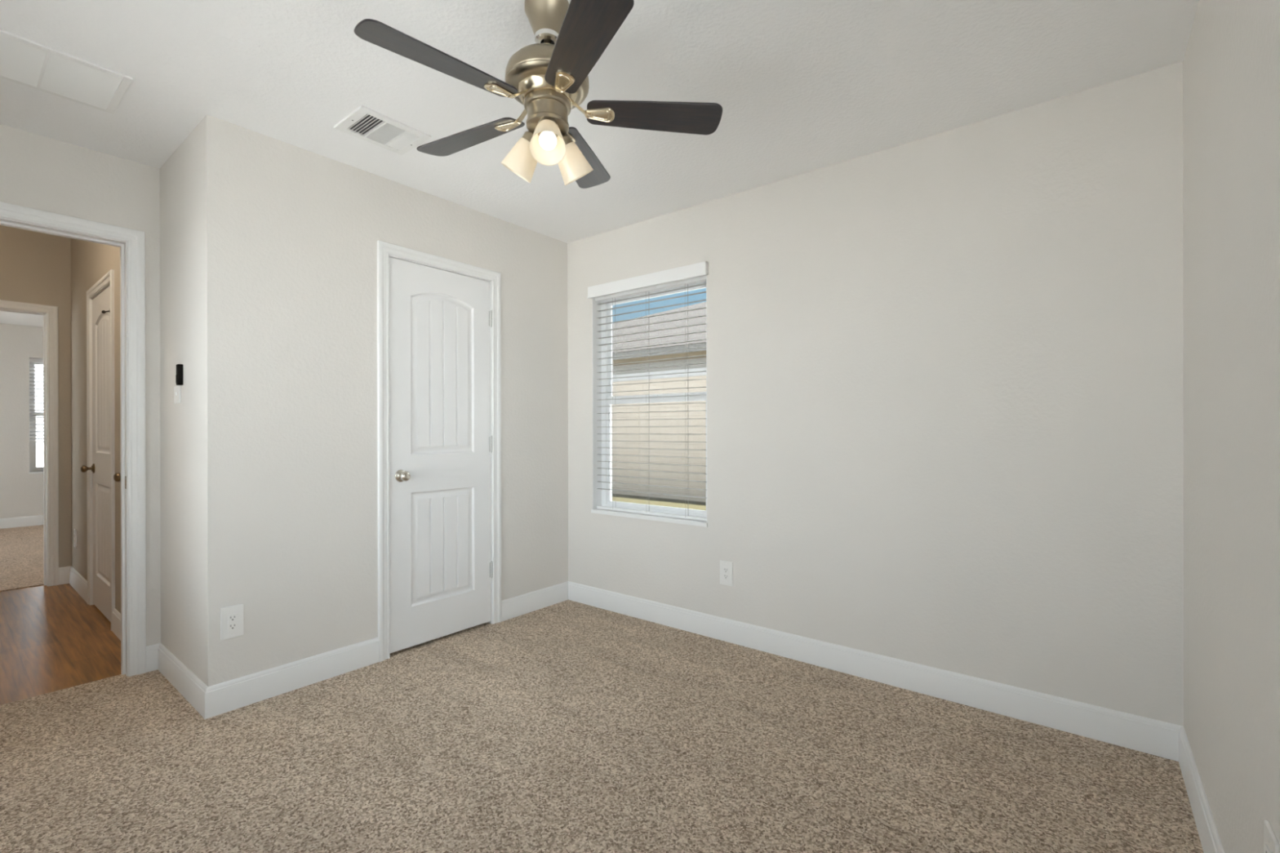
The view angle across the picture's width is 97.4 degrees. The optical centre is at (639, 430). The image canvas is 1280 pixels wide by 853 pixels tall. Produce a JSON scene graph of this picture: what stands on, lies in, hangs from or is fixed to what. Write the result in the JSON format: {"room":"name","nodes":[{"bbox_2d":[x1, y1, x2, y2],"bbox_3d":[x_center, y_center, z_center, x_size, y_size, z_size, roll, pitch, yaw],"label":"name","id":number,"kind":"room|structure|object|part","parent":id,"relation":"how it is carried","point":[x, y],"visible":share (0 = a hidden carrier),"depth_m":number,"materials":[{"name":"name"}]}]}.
{"room":"empty bedroom","nodes":[
{"label":"empty bedroom","id":0,"kind":"room"},
{"bbox_2d":[0,323,43,518],"bbox_3d":[-7.757,-0.100,6.565,0.140,2.540,4.680,0,0,38],"label":"wall","id":1,"kind":"structure","parent":0,"point":[21,492],"depth_m":6.77,"materials":[{"name":"paint"}]},
{"bbox_2d":[0,515,43,528],"bbox_3d":[-7.695,1.111,6.518,0.014,0.126,4.400,0,0,38],"label":"baseboard","id":2,"kind":"structure","parent":1,"relation":"attached to","point":[28,521],"depth_m":6.79,"materials":[{"name":"white paint"}]},
{"bbox_2d":[28,356,43,473],"bbox_3d":[-7.209,-0.181,7.247,0.150,1.422,0.917,0,0,38],"label":"window","id":3,"kind":"structure","parent":1,"relation":"in","point":[33,468],"depth_m":6.93,"materials":[{"name":"white plastic"}]},
{"bbox_3d":[-7.190,0.519,7.233,0.105,0.022,0.917,0,0,38],"label":"sill","id":4,"kind":"part","parent":3,"relation":"part of","materials":[{"name":"white paint"}]},
{"bbox_2d":[29,358,43,442],"bbox_3d":[-7.195,-0.365,7.235,0.044,1.027,0.902,0,0,38],"label":"window blind","id":5,"kind":"object","parent":3,"relation":"attached to","point":[33,360],"visible":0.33,"depth_m":6.92,"materials":[{"name":"white plastic"}]},
{"bbox_3d":[-7.196,-0.859,7.234,0.044,0.040,0.902,0,0,38],"label":"head rail","id":6,"kind":"part","parent":5,"relation":"part of","materials":[{"name":"white plastic"}]},
{"bbox_3d":[-7.194,0.140,7.235,0.036,0.016,0.900,0,0,38],"label":"rail","id":7,"kind":"part","parent":5,"relation":"part of","materials":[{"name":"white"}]},
{"bbox_3d":[-7.237,0.128,7.269,0.020,0.705,0.818,0,0,38],"label":"sash","id":8,"kind":"part","parent":3,"relation":"part of","materials":[{"name":"white plastic"}]},
{"bbox_3d":[-7.257,-0.513,7.284,0.020,0.665,0.818,0,0,38],"label":"sash","id":9,"kind":"part","parent":3,"relation":"part of","materials":[{"name":"glass"}]},
{"bbox_2d":[0,311,43,327],"bbox_3d":[-6.214,-1.322,5.335,4.090,0.100,4.680,0,0,38],"label":"ceiling","id":10,"kind":"structure","parent":0,"point":[6,317],"depth_m":6.46,"materials":[{"name":"paint"}]},
{"bbox_2d":[0,225,71,567],"bbox_3d":[-4.632,-0.324,4.080,0.115,2.980,4.400,0,0,38],"label":"wall","id":11,"kind":"structure","parent":0,"point":[35,267],"depth_m":4.27,"materials":[{"name":"beige paint"}]},
{"bbox_2d":[0,299,58,586],"bbox_3d":[-4.733,0.121,3.954,0.148,2.113,0.887,0,0,38],"label":"door frame","id":12,"kind":"structure","parent":11,"relation":"attached to","point":[50,313],"depth_m":4.24,"materials":[{"name":"white paint"}]},
{"bbox_2d":[58,565,71,585],"bbox_3d":[-4.383,1.109,4.288,0.014,0.132,0.069,0,0,38],"label":"baseboard","id":13,"kind":"structure","parent":11,"relation":"attached to","point":[64,572],"depth_m":4.28,"materials":[{"name":"white paint"}]},
{"bbox_2d":[0,124,160,646],"bbox_3d":[-2.148,-0.328,3.089,0.115,2.980,3.260,0,0,38],"label":"wall","id":14,"kind":"structure","parent":0,"point":[37,171],"depth_m":2.63,"materials":[{"name":"paint"}]},
{"bbox_2d":[0,201,146,676],"bbox_3d":[-2.703,0.109,2.389,0.148,2.117,0.894,0,0,38],"label":"door frame","id":15,"kind":"structure","parent":14,"relation":"attached to","point":[131,242],"depth_m":2.67,"materials":[{"name":"white paint"}]},
{"bbox_3d":[-2.437,0.248,2.663,0.028,0.060,0.003,0,0,38],"label":"strike plate","id":16,"kind":"part","parent":15,"relation":"part of","materials":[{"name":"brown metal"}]},
{"bbox_2d":[146,643,159,672],"bbox_3d":[-2.355,1.103,2.722,0.014,0.126,0.057,0,0,38],"label":"baseboard","id":17,"kind":"structure","parent":14,"relation":"attached to","point":[151,651],"depth_m":2.71,"materials":[{"name":"white paint"}]},
{"bbox_2d":[70,124,199,679],"bbox_3d":[-3.070,-0.327,3.378,3.205,2.980,0.145,0,0,38],"label":"wall","id":18,"kind":"structure","parent":0,"point":[179,175],"depth_m":2.61,"materials":[{"name":"paint"}]},
{"bbox_2d":[73,528,76,547],"bbox_3d":[-4.203,0.805,4.183,0.080,0.133,0.009,0,0,38],"label":"wall outlet","id":19,"kind":"object","parent":18,"relation":"attached to","point":[74,530],"visible":1,"depth_m":4.17,"materials":[{"name":"white plastic"}]},
{"bbox_2d":[69,565,87,603],"bbox_3d":[-4.045,1.109,4.055,0.834,0.132,0.014,0,0,38],"label":"baseboard","id":20,"kind":"structure","parent":18,"relation":"attached to","point":[77,581],"depth_m":4.03,"materials":[{"name":"white paint"}]},
{"bbox_2d":[80,285,111,622],"bbox_3d":[-3.396,0.143,3.531,0.710,2.030,0.100,0,0,38],"label":"door","id":21,"kind":"structure","parent":18,"relation":"in","point":[100,467],"depth_m":3.57,"materials":[{"name":"paint"}]},
{"bbox_3d":[-3.640,0.253,3.696,0.065,0.049,0.056,0,0,38],"label":"knob","id":22,"kind":"part","parent":21,"relation":"part of","materials":[{"name":"brown metal"}]},
{"bbox_2d":[86,269,115,631],"bbox_3d":[-3.361,0.119,3.581,0.827,2.113,0.132,0,0,38],"label":"door frame","id":23,"kind":"structure","parent":18,"relation":"attached to","point":[108,279],"depth_m":3.76,"materials":[{"name":"white paint"}]},
{"bbox_2d":[111,608,120,640],"bbox_3d":[-2.968,1.107,3.199,0.263,0.132,0.014,0,0,38],"label":"baseboard","id":24,"kind":"structure","parent":18,"relation":"attached to","point":[116,615],"depth_m":3.20,"materials":[{"name":"white paint"}]},
{"bbox_2d":[113,472,120,481],"bbox_3d":[-2.667,0.142,2.951,0.392,2.030,0.100,0,0,38],"label":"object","id":25,"kind":"structure","parent":18,"relation":"in","point":[117,477],"depth_m":2.99,"materials":[{"name":"paint"}]},
{"bbox_2d":[173,386,180,403],"bbox_3d":[-2.093,-0.161,2.541,0.086,0.077,0.011,0,0,38],"label":"switch plate","id":26,"kind":"object","parent":18,"relation":"attached to","point":[177,388],"visible":1,"depth_m":2.53,"materials":[{"name":"white plastic"}]},
{"bbox_2d":[175,364,182,385],"bbox_3d":[-2.044,-0.246,2.495,0.034,0.092,0.021,0,0,38],"label":"wall control","id":27,"kind":"object","parent":18,"relation":"attached to","point":[179,376],"visible":1,"depth_m":2.48,"materials":[{"name":"black plastic"}]},
{"bbox_2d":[157,643,208,719],"bbox_3d":[-2.045,1.103,2.503,0.772,0.126,0.014,0,0,38],"label":"baseboard","id":28,"kind":"structure","parent":18,"relation":"attached to","point":[185,682],"depth_m":2.46,"materials":[{"name":"white paint"}]},
{"bbox_2d":[198,114,568,686],"bbox_3d":[-1.168,-0.110,3.103,0.115,2.540,2.020,0,0,38],"label":"wall","id":29,"kind":"structure","parent":0,"point":[289,234],"depth_m":2.61,"materials":[{"name":"paint"}]},
{"bbox_2d":[220,604,243,640],"bbox_3d":[-1.695,0.797,2.338,0.009,0.133,0.080,0,0,38],"label":"wall outlet","id":30,"kind":"object","parent":29,"relation":"attached to","point":[231,617],"visible":1,"depth_m":2.33,"materials":[{"name":"white plastic"}]},
{"bbox_2d":[227,613,237,631],"bbox_3d":[-1.693,0.797,2.337,0.003,0.067,0.034,0,0,38],"label":"receptacle","id":31,"kind":"object","parent":30,"relation":"attached to","point":[232,617],"depth_m":2.34,"materials":[{"name":"white plastic"}]},
{"bbox_2d":[204,637,379,719],"bbox_3d":[-1.531,1.102,2.540,0.014,0.126,0.711,0,0,38],"label":"baseboard","id":32,"kind":"structure","parent":29,"relation":"attached to","point":[234,694],"depth_m":2.49,"materials":[{"name":"white paint"}]},
{"bbox_2d":[377,240,501,662],"bbox_3d":[-1.129,0.106,3.152,0.148,2.115,0.751,0,0,38],"label":"door frame","id":33,"kind":"structure","parent":29,"relation":"attached to","point":[385,251],"depth_m":2.86,"materials":[{"name":"white paint"}]},
{"bbox_2d":[389,257,493,653],"bbox_3d":[-1.074,0.128,3.112,0.098,2.028,0.631,0,0,38],"label":"door","id":34,"kind":"structure","parent":29,"relation":"in","point":[441,566],"depth_m":3.09,"materials":[{"name":"paint"}]},
{"bbox_3d":[-1.214,0.237,2.899,0.052,0.053,0.053,0,0,38],"label":"knob","id":35,"kind":"part","parent":34,"relation":"part of","materials":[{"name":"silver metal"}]},
{"bbox_2d":[501,581,568,622],"bbox_3d":[-0.665,1.099,3.630,0.014,0.126,0.572,0,0,38],"label":"baseboard","id":36,"kind":"structure","parent":29,"relation":"attached to","point":[520,605],"depth_m":3.60,"materials":[{"name":"white paint"}]},
{"bbox_2d":[0,0,1198,243],"bbox_3d":[-0.527,-1.330,1.888,3.978,0.100,3.400,0,0,38],"label":"ceiling","id":37,"kind":"structure","parent":0,"point":[801,86],"depth_m":2.04,"materials":[{"name":"paint"}]},
{"bbox_2d":[0,28,133,114],"bbox_3d":[-2.165,-1.273,1.913,0.357,0.008,0.602,0,0,38],"label":"ceiling vent","id":38,"kind":"object","parent":37,"relation":"in","point":[24,61],"visible":1,"depth_m":2.01,"materials":[{"name":"white metal"}]},
{"bbox_2d":[333,105,431,155],"bbox_3d":[-1.098,-1.274,2.405,0.249,0.011,0.299,0,0,38],"label":"ceiling vent","id":39,"kind":"object","parent":37,"relation":"in","point":[365,123],"visible":1,"depth_m":2.39,"materials":[{"name":"white metal"}]},
{"bbox_2d":[354,0,722,188],"bbox_3d":[-0.307,-1.024,1.698,1.020,0.514,1.022,0,0,38],"label":"ceiling fan","id":40,"kind":"object","parent":37,"relation":"hanging from","point":[548,77],"visible":1,"depth_m":1.64,"materials":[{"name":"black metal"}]},
{"bbox_3d":[-0.520,-0.968,1.481,0.416,0.032,0.126,0,0,-42],"label":"blade","id":41,"kind":"part","parent":40,"relation":"part of","materials":[{"name":"brown wood"}]},
{"bbox_3d":[-0.562,-0.968,1.861,0.416,0.032,0.126,0,0,30],"label":"blade","id":42,"kind":"part","parent":40,"relation":"part of","materials":[{"name":"brown wood"}]},
{"bbox_3d":[-0.370,-0.831,1.728,0.122,0.128,0.101,0,0,38],"label":"lamp shade","id":43,"kind":"part","parent":40,"relation":"part of","materials":[{"name":"beige glass"}]},
{"bbox_3d":[-0.265,-0.841,1.617,0.057,0.071,0.055,0,0,38],"label":"bulb","id":44,"kind":"part","parent":40,"relation":"part of","materials":[{"name":"white glass"}]},
{"bbox_3d":[-0.263,-0.831,1.604,0.117,0.128,0.115,0,0,38],"label":"lamp shade","id":45,"kind":"part","parent":40,"relation":"part of","materials":[{"name":"beige glass"}]},
{"bbox_3d":[-0.204,-0.831,1.757,0.102,0.128,0.123,0,0,38],"label":"lamp shade","id":46,"kind":"part","parent":40,"relation":"part of","materials":[{"name":"beige glass"}]},
{"bbox_3d":[-0.212,-0.969,2.019,0.126,0.032,0.416,0,0,12],"label":"blade","id":47,"kind":"part","parent":40,"relation":"part of","materials":[{"name":"brown wood"}]},
{"bbox_3d":[-0.145,-0.969,1.403,0.126,0.032,0.416,0,0,-24],"label":"blade","id":48,"kind":"part","parent":40,"relation":"part of","materials":[{"name":"brown wood"}]},
{"bbox_3d":[0.045,-0.969,1.735,0.416,0.032,0.126,0,0,-6],"label":"blade","id":49,"kind":"part","parent":40,"relation":"part of","materials":[{"name":"brown wood"}]},
{"bbox_2d":[0,524,1203,852],"bbox_3d":[-3.587,1.214,3.381,10.630,0.100,4.880,0,0,38],"label":"floor","id":50,"kind":"structure","parent":0,"point":[568,726],"depth_m":1.98,"materials":[{"name":"beige carpet"}]},
{"bbox_2d":[567,61,1183,726],"bbox_3d":[0.456,-0.113,3.192,4.063,2.540,0.140,0,0,38],"label":"wall","id":51,"kind":"structure","parent":0,"point":[944,370],"depth_m":2.40,"materials":[{"name":"paint"}]},
{"bbox_2d":[591,275,707,527],"bbox_3d":[0.072,-0.180,3.490,0.891,1.449,0.150,0,0,38],"label":"window","id":52,"kind":"structure","parent":51,"relation":"in","point":[601,497],"depth_m":3.73,"materials":[{"name":"white plastic"}]},
{"bbox_2d":[586,261,708,520],"bbox_3d":[0.042,-0.211,3.454,0.912,1.462,0.101,0,0,38],"label":"window blind","id":53,"kind":"object","parent":52,"relation":"attached to","point":[696,273],"visible":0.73,"depth_m":3.43,"materials":[{"name":"grey plastic"}]},
{"bbox_3d":[-0.164,-0.177,3.654,0.013,1.378,0.028,0,0,38],"label":"ladder cord","id":54,"kind":"part","parent":53,"relation":"part of","materials":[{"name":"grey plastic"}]},
{"bbox_3d":[0.051,-0.177,3.482,0.013,1.378,0.028,0,0,38],"label":"ladder cord","id":55,"kind":"part","parent":53,"relation":"part of","materials":[{"name":"white fabric"}]},
{"bbox_3d":[0.059,-0.878,3.475,0.876,0.040,0.044,0,0,38],"label":"head rail","id":56,"kind":"part","parent":53,"relation":"part of","materials":[{"name":"white plastic"}]},
{"bbox_3d":[0.061,0.512,3.476,0.874,0.016,0.024,0,0,38],"label":"rail","id":57,"kind":"part","parent":53,"relation":"part of","materials":[{"name":"white"}]},
{"bbox_3d":[0.279,-0.178,3.302,0.013,1.378,0.028,0,0,38],"label":"ladder cord","id":58,"kind":"part","parent":53,"relation":"part of","materials":[{"name":"white fabric"}]},
{"bbox_3d":[0.059,0.533,3.473,0.891,0.022,0.105,0,0,38],"label":"sill","id":59,"kind":"part","parent":52,"relation":"part of","materials":[{"name":"white paint"}]},
{"bbox_3d":[0.095,0.135,3.519,0.792,0.719,0.020,0,0,38],"label":"sash","id":60,"kind":"part","parent":52,"relation":"part of","materials":[{"name":"white plastic"}]},
{"bbox_3d":[0.109,-0.520,3.537,0.792,0.678,0.020,0,0,38],"label":"sash","id":61,"kind":"part","parent":52,"relation":"part of","materials":[{"name":"glass"}]},
{"bbox_2d":[720,560,733,586],"bbox_3d":[0.473,0.785,3.085,0.080,0.133,0.009,0,0,38],"label":"wall outlet","id":62,"kind":"object","parent":51,"relation":"attached to","point":[726,567],"visible":1,"depth_m":3.08,"materials":[{"name":"white plastic"}]},
{"bbox_2d":[723,566,728,579],"bbox_3d":[0.471,0.785,3.083,0.034,0.067,0.003,0,0,38],"label":"receptacle","id":63,"kind":"object","parent":62,"relation":"attached to","point":[726,569],"depth_m":3.08,"materials":[{"name":"grey plastic"}]},
{"bbox_2d":[568,581,1182,761],"bbox_3d":[0.697,1.097,2.904,3.050,0.126,0.014,0,0,38],"label":"baseboard","id":64,"kind":"structure","parent":51,"relation":"attached to","point":[1131,731],"depth_m":2.47,"materials":[{"name":"white paint"}]},
{"bbox_2d":[1182,0,1279,852],"bbox_3d":[0.934,-0.112,0.640,0.140,2.540,3.260,0,0,38],"label":"wall","id":65,"kind":"structure","parent":0,"point":[1231,61],"depth_m":1.30,"materials":[{"name":"paint"}]},
{"bbox_2d":[1178,726,1224,852],"bbox_3d":[0.919,1.099,0.744,0.014,0.126,3.120,0,0,38],"label":"baseboard","id":66,"kind":"structure","parent":65,"relation":"attached to","point":[1209,837],"depth_m":1.63,"materials":[{"name":"white paint"}]},
{"bbox_2d":[1263,820,1279,852],"bbox_3d":[1.135,0.789,1.012,0.009,0.133,0.080,0,0,38],"label":"wall outlet","id":67,"kind":"object","parent":65,"relation":"attached to","point":[1271,845],"visible":1,"depth_m":1.01,"materials":[{"name":"white plastic"}]},
{"bbox_2d":[1265,844,1270,852],"bbox_3d":[1.133,0.789,1.014,0.003,0.067,0.034,0,0,38],"label":"receptacle","id":68,"kind":"object","parent":67,"relation":"attached to","point":[1267,846],"depth_m":1.02,"materials":[{"name":"grey plastic"}]},
{"label":"outside","id":69,"kind":"structure","parent":0,"visible":0},
{"bbox_2d":[612,493,706,511],"bbox_3d":[25.767,1.282,36.894,120.000,0.001,75.600,0,0,38],"label":"lawn","id":70,"kind":"structure","parent":69,"point":[698,505],"depth_m":10.63,"materials":[{"name":"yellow plant"}]},
{"bbox_2d":[611,302,706,502],"bbox_3d":[2.700,-1.233,14.422,22.144,5.154,8.880,0,0,38],"label":"house","id":71,"kind":"structure","parent":70,"relation":"on","point":[662,433],"depth_m":11.26,"materials":[{"name":"brown"}]}
]}

